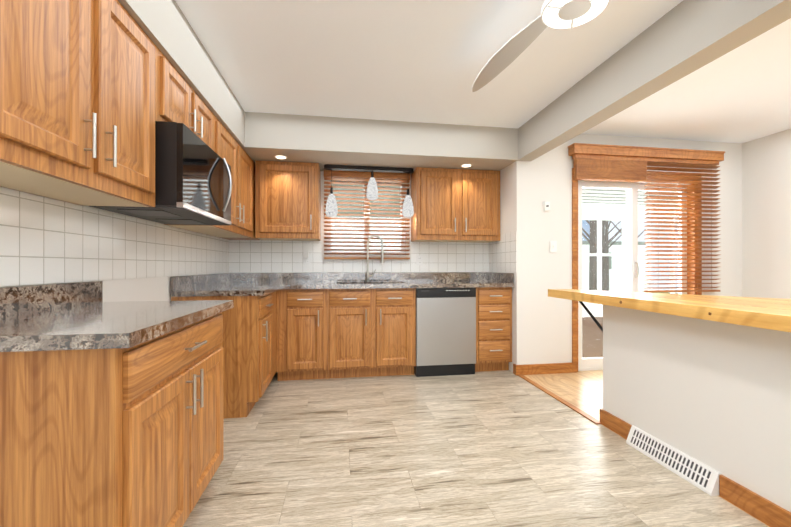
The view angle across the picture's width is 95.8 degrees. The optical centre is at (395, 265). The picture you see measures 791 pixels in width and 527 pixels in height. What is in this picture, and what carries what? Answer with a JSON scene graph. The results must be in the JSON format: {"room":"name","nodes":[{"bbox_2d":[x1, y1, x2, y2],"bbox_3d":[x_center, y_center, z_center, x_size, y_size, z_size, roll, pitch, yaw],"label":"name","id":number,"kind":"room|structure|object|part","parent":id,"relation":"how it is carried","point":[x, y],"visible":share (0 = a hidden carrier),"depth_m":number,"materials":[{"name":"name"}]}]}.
{"room":"kitchen","nodes":[
{"label":"kitchen","id":0,"kind":"room"},
{"bbox_2d":[2,187,227,301],"bbox_3d":[-1.294,-0.135,0.362,0.100,2.440,7.100,0,0,-9],"label":"wall","id":1,"kind":"structure","parent":0,"point":[147,289],"depth_m":2.06,"materials":[{"name":"white paint"}]},
{"bbox_2d":[0,0,163,206],"bbox_3d":[-1.204,-0.656,1.220,0.326,0.765,0.888,0,0,-9],"label":"upper cabinet","id":2,"kind":"object","parent":1,"relation":"attached to","point":[92,92],"depth_m":1.19,"materials":[{"name":"brown wood"}]},
{"bbox_2d":[0,187,228,286],"bbox_3d":[-1.511,-0.097,2.146,0.005,0.346,3.294,0,0,-9],"label":"wall tiles","id":3,"kind":"structure","parent":1,"relation":"attached to","point":[44,240],"depth_m":1.67,"materials":[{"name":"white tile"}]},
{"bbox_2d":[164,122,255,239],"bbox_3d":[-1.466,-0.654,2.942,0.326,0.765,1.068,0,0,-9],"label":"upper cabinet","id":4,"kind":"object","parent":1,"relation":"attached to","point":[242,227],"depth_m":3.00,"materials":[{"name":"brown wood"}]},
{"bbox_2d":[278,171,476,272],"bbox_3d":[-0.263,-0.129,4.068,3.050,2.440,0.120,0,0,-9],"label":"wall","id":5,"kind":"structure","parent":0,"point":[323,216],"depth_m":3.96,"materials":[{"name":"white paint"}]},
{"bbox_2d":[255,160,320,240],"bbox_3d":[-1.101,-0.653,3.712,0.613,0.765,0.326,0,0,-9],"label":"upper cabinet","id":6,"kind":"object","parent":5,"relation":"attached to","point":[287,194],"depth_m":3.56,"materials":[{"name":"brown wood"}]},
{"bbox_2d":[229,240,488,272],"bbox_3d":[-0.331,-0.094,3.995,2.894,0.346,0.005,0,0,-9],"label":"wall tiles","id":7,"kind":"structure","parent":5,"relation":"attached to","point":[261,256],"depth_m":3.94,"materials":[{"name":"white tile"}]},
{"bbox_2d":[303,251,309,264],"bbox_3d":[-0.967,-0.083,3.873,0.072,0.152,0.044,0,0,-9],"label":"electrical outlet","id":8,"kind":"object","parent":7,"relation":"attached to","point":[306,261],"depth_m":3.88,"materials":[{"name":"white plastic"}]},
{"bbox_3d":[-0.966,-0.119,3.868,0.050,0.080,0.036,0,0,-9],"label":"electrical outlet plug-in","id":9,"kind":"part","parent":8,"relation":"part of","materials":[{"name":"white plastic"}]},
{"bbox_2d":[327,180,405,255],"bbox_3d":[-0.325,-0.539,4.042,0.878,0.858,0.084,0,0,-9],"label":"window","id":10,"kind":"structure","parent":5,"relation":"in","point":[368,236],"depth_m":4.03,"materials":[{"name":"white glass"}]},
{"bbox_2d":[324,170,409,258],"bbox_3d":[-0.309,-0.547,3.958,0.955,0.960,0.065,0,0,-9],"label":"window blind","id":11,"kind":"object","parent":10,"relation":"attached to","point":[366,176],"visible":0.81,"depth_m":3.95,"materials":[{"name":"brown wood"}]},
{"bbox_2d":[411,167,462,241],"bbox_3d":[0.432,-0.652,3.945,0.468,0.765,0.326,0,0,-9],"label":"upper cabinet","id":12,"kind":"object","parent":5,"relation":"attached to","point":[456,205],"depth_m":3.79,"materials":[{"name":"brown wood"}]},
{"bbox_2d":[459,169,499,242],"bbox_3d":[0.895,-0.652,4.015,0.468,0.765,0.326,0,0,-9],"label":"upper cabinet","id":13,"kind":"object","parent":5,"relation":"attached to","point":[481,188],"depth_m":3.86,"materials":[{"name":"brown wood"}]},
{"bbox_2d":[182,370,768,526],"bbox_3d":[1.504,1.116,0.784,5.760,0.060,7.100,0,0,-9],"label":"floor","id":14,"kind":"structure","parent":0,"point":[505,448],"depth_m":1.96,"materials":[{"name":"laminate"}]},
{"bbox_2d":[0,312,223,526],"bbox_3d":[-1.069,0.651,1.335,0.630,0.870,0.860,0,0,-9],"label":"base cabinet","id":15,"kind":"object","parent":14,"relation":"on","point":[125,437],"visible":1,"depth_m":0.95,"materials":[{"name":"brown wood"}]},
{"bbox_2d":[0,281,233,351],"bbox_3d":[-1.068,0.146,1.331,0.623,0.139,0.910,0,0,-9],"label":"countertop","id":16,"kind":"structure","parent":15,"relation":"on","point":[70,316],"depth_m":1.23,"materials":[{"name":"stone"}]},
{"bbox_2d":[171,292,274,418],"bbox_3d":[-1.301,0.654,2.751,0.596,0.870,0.450,0,0,-9],"label":"base cabinet","id":17,"kind":"object","parent":14,"relation":"on","point":[248,343],"depth_m":2.56,"materials":[{"name":"brown wood"}]},
{"bbox_2d":[170,273,281,296],"bbox_3d":[-1.299,0.148,2.853,0.623,0.139,0.690,0,0,-9],"label":"countertop","id":18,"kind":"structure","parent":17,"relation":"on","point":[242,284],"depth_m":2.88,"materials":[{"name":"stone"}]},
{"bbox_2d":[279,289,330,380],"bbox_3d":[-0.910,0.655,3.603,0.469,0.870,0.596,0,0,-9],"label":"base cabinet","id":19,"kind":"object","parent":14,"relation":"on","point":[296,334],"depth_m":3.32,"materials":[{"name":"brown wood"}]},
{"bbox_2d":[282,272,513,288],"bbox_3d":[-0.280,0.235,3.677,2.885,0.310,0.633,0,0,-9],"label":"countertop","id":20,"kind":"structure","parent":19,"relation":"on","point":[383,279],"depth_m":3.88,"materials":[{"name":"stone"}]},
{"bbox_2d":[365,235,383,281],"bbox_3d":[-0.227,-0.076,3.906,0.208,0.511,0.068,0,0,-9],"label":"faucet","id":21,"kind":"object","parent":20,"relation":"on","point":[381,261],"visible":1,"depth_m":3.90,"materials":[{"name":"silver metal"}]},
{"bbox_2d":[331,303,415,377],"bbox_3d":[-0.261,0.760,3.701,0.843,0.660,0.596,0,0,-9],"label":"base cabinet","id":22,"kind":"object","parent":14,"relation":"on","point":[368,339],"depth_m":3.42,"materials":[{"name":"brown wood"}]},
{"bbox_2d":[414,287,475,376],"bbox_3d":[0.459,0.657,3.806,0.604,0.866,0.593,0,0,-9],"label":"dishwasher","id":23,"kind":"object","parent":14,"relation":"on","point":[445,331],"visible":0.94,"depth_m":3.52,"materials":[{"name":"silver metal"}]},
{"bbox_2d":[474,287,511,371],"bbox_3d":[0.953,0.656,3.885,0.391,0.870,0.596,0,0,-9],"label":"base cabinet","id":24,"kind":"object","parent":14,"relation":"on","point":[493,304],"depth_m":3.60,"materials":[{"name":"brown wood"}]},
{"bbox_2d":[518,374,600,423],"bbox_3d":[1.313,1.084,2.995,0.045,0.008,1.108,0,0,-9],"label":"threshold strip","id":25,"kind":"object","parent":14,"relation":"on","point":[578,410],"depth_m":2.83,"materials":[{"name":"brown wood"}]},
{"bbox_2d":[175,0,790,142],"bbox_3d":[1.504,-1.394,0.788,5.760,0.080,7.100,0,0,-9],"label":"ceiling","id":26,"kind":"structure","parent":0,"point":[423,61],"depth_m":2.42,"materials":[{"name":"white paint"}]},
{"bbox_2d":[118,0,517,173],"bbox_3d":[0.062,-1.198,1.429,2.900,0.310,5.200,0,0,-9],"label":"soffit","id":27,"kind":"structure","parent":26,"relation":"attached to","point":[322,141],"depth_m":3.26,"materials":[{"name":"grey paint"}]},
{"bbox_2d":[164,55,219,155],"bbox_3d":[-1.328,-0.861,2.037,0.326,0.353,0.760,0,0,-9],"label":"upper cabinet","id":28,"kind":"object","parent":27,"relation":"attached to","point":[182,104],"depth_m":1.99,"materials":[{"name":"brown wood"}]},
{"bbox_2d":[90,121,231,224],"bbox_3d":[-1.243,-0.475,2.049,0.494,0.411,0.752,0,0,-9],"label":"over-the-range microwave","id":29,"kind":"object","parent":28,"relation":"attached to","point":[193,182],"visible":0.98,"depth_m":1.81,"materials":[{"name":"black plastic"}]},
{"bbox_2d":[274,155,286,158],"bbox_3d":[-1.101,-1.037,3.427,0.124,0.005,0.124,0,0,-9],"label":"recessed light","id":30,"kind":"object","parent":27,"relation":"in","point":[280,156],"visible":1,"depth_m":3.42,"materials":[{"name":"white plastic"}]},
{"bbox_2d":[324,164,413,216],"bbox_3d":[-0.274,-0.775,3.784,0.952,0.527,0.124,0,0,-9],"label":"light bar","id":31,"kind":"object","parent":27,"relation":"hanging from","point":[371,194],"visible":1,"depth_m":3.75,"materials":[{"name":"glass"}]},
{"bbox_2d":[460,164,471,166],"bbox_3d":[0.736,-1.037,3.716,0.124,0.005,0.124,0,0,-9],"label":"recessed light","id":32,"kind":"object","parent":27,"relation":"in","point":[466,165],"visible":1,"depth_m":3.70,"materials":[{"name":"white plastic"}]},
{"bbox_2d":[472,0,609,91],"bbox_3d":[0.814,-1.230,1.736,1.558,0.244,1.454,0,0,-9],"label":"ceiling fan","id":33,"kind":"object","parent":26,"relation":"hanging from","point":[563,14],"visible":1,"depth_m":1.69,"materials":[{"name":"grey"}]},
{"bbox_2d":[517,0,790,160],"bbox_3d":[1.755,-1.200,0.436,0.150,0.310,6.330,0,0,-9],"label":"ceiling beam","id":34,"kind":"structure","parent":26,"relation":"attached to","point":[682,39],"depth_m":2.02,"materials":[{"name":"grey paint"}]},
{"bbox_2d":[496,161,530,371],"bbox_3d":[1.230,-0.130,3.895,0.150,2.440,0.670,0,0,-9],"label":"wall","id":35,"kind":"structure","parent":0,"point":[515,196],"depth_m":3.57,"materials":[{"name":"white paint"}]},
{"bbox_2d":[489,231,516,272],"bbox_3d":[1.153,-0.131,3.882,0.005,0.418,0.662,0,0,-9],"label":"wall tiles","id":36,"kind":"structure","parent":35,"relation":"attached to","point":[503,255],"depth_m":3.81,"materials":[{"name":"white tile"}]},
{"bbox_2d":[531,134,741,363],"bbox_3d":[2.585,-0.130,3.833,2.510,2.440,0.140,0,0,-9],"label":"wall","id":37,"kind":"structure","parent":0,"point":[551,317],"depth_m":3.63,"materials":[{"name":"white paint"}]},
{"bbox_2d":[514,362,572,374],"bbox_3d":[1.497,1.040,3.588,0.614,0.100,0.014,0,0,-9],"label":"baseboard","id":38,"kind":"structure","parent":37,"relation":"attached to","point":[551,368],"depth_m":3.58,"materials":[{"name":"brown wood"}]},
{"bbox_2d":[543,202,549,211],"bbox_3d":[1.520,-0.590,3.585,0.070,0.100,0.021,0,0,-9],"label":"thermostat","id":39,"kind":"object","parent":37,"relation":"attached to","point":[546,206],"visible":0.98,"depth_m":3.58,"materials":[{"name":"white plastic"}]},
{"bbox_2d":[550,241,556,251],"bbox_3d":[1.593,-0.190,3.599,0.072,0.115,0.014,0,0,-9],"label":"light switch","id":40,"kind":"object","parent":37,"relation":"attached to","point":[553,246],"visible":1,"depth_m":3.60,"materials":[{"name":"white plastic"}]},
{"bbox_2d":[578,180,689,370],"bbox_3d":[2.542,0.086,3.815,1.378,2.009,0.142,0,0,-9],"label":"sliding glass door","id":41,"kind":"structure","parent":37,"relation":"in","point":[632,259],"depth_m":3.79,"materials":[{"name":"white plastic"}]},
{"bbox_2d":[572,154,720,292],"bbox_3d":[2.636,-0.415,3.720,1.698,1.395,0.059,0,0,-9],"label":"door blind","id":42,"kind":"object","parent":41,"relation":"attached to","point":[608,168],"visible":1,"depth_m":3.75,"materials":[{"name":"brown wood"}]},
{"bbox_2d":[572,168,701,372],"bbox_3d":[2.541,0.050,3.818,1.520,2.080,0.156,0,0,-9],"label":"door frame","id":43,"kind":"structure","parent":37,"relation":"attached to","point":[575,272],"depth_m":3.65,"materials":[{"name":"brown wood"}]},
{"bbox_2d":[568,143,724,161],"bbox_3d":[2.628,-1.162,3.715,1.756,0.095,0.107,0,0,-9],"label":"valance","id":44,"kind":"object","parent":37,"relation":"attached to","point":[629,151],"visible":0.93,"depth_m":3.66,"materials":[{"name":"brown wood"}]},
{"bbox_2d":[603,305,790,511],"bbox_3d":[1.878,0.666,-0.114,0.130,0.836,5.210,0,0,-9],"label":"wall","id":45,"kind":"structure","parent":0,"point":[715,395],"depth_m":1.74,"materials":[{"name":"white paint"}]},
{"bbox_2d":[579,301,602,331],"bbox_3d":[1.436,0.389,2.636,0.036,0.279,0.361,0,0,-9],"label":"bracket","id":46,"kind":"object","parent":45,"relation":"attached to","point":[591,316],"visible":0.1,"depth_m":2.61,"materials":[{"name":"black metal"}]},
{"bbox_2d":[600,408,631,439],"bbox_3d":[1.447,1.038,2.332,0.040,0.100,0.269,0,0,-9],"label":"baseboard","id":47,"kind":"structure","parent":45,"relation":"attached to","point":[622,428],"depth_m":2.32,"materials":[{"name":"brown wood"}]},
{"bbox_2d":[548,289,790,331],"bbox_3d":[2.081,0.217,0.448,0.961,0.059,5.060,0,0,-9],"label":"countertop","id":48,"kind":"structure","parent":45,"relation":"on","point":[769,313],"depth_m":1.83,"materials":[{"name":"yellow wood"}]},
{"bbox_2d":[626,425,720,495],"bbox_3d":[1.474,1.035,1.938,0.051,0.105,0.510,0,0,-9],"label":"air vent","id":49,"kind":"object","parent":45,"relation":"in","point":[697,474],"visible":1,"depth_m":1.88,"materials":[{"name":"white plastic"}]},
{"bbox_2d":[719,475,790,526],"bbox_3d":[1.865,1.034,-0.509,0.014,0.100,4.435,0,0,-9],"label":"baseboard","id":50,"kind":"structure","parent":45,"relation":"attached to","point":[760,508],"depth_m":1.54,"materials":[{"name":"brown wood"}]},
{"bbox_2d":[742,129,790,298],"bbox_3d":[4.349,-0.134,0.899,0.100,2.440,6.470,0,0,-9],"label":"wall","id":51,"kind":"structure","parent":0,"point":[766,216],"depth_m":3.72,"materials":[{"name":"white paint"}]},
{"label":"outside","id":52,"kind":"structure","parent":0,"visible":0},
{"bbox_2d":[331,184,677,357],"bbox_3d":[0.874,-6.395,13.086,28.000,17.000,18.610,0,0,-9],"label":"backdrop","id":53,"kind":"structure","parent":52,"point":[604,241],"depth_m":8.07,"materials":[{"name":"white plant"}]}
]}

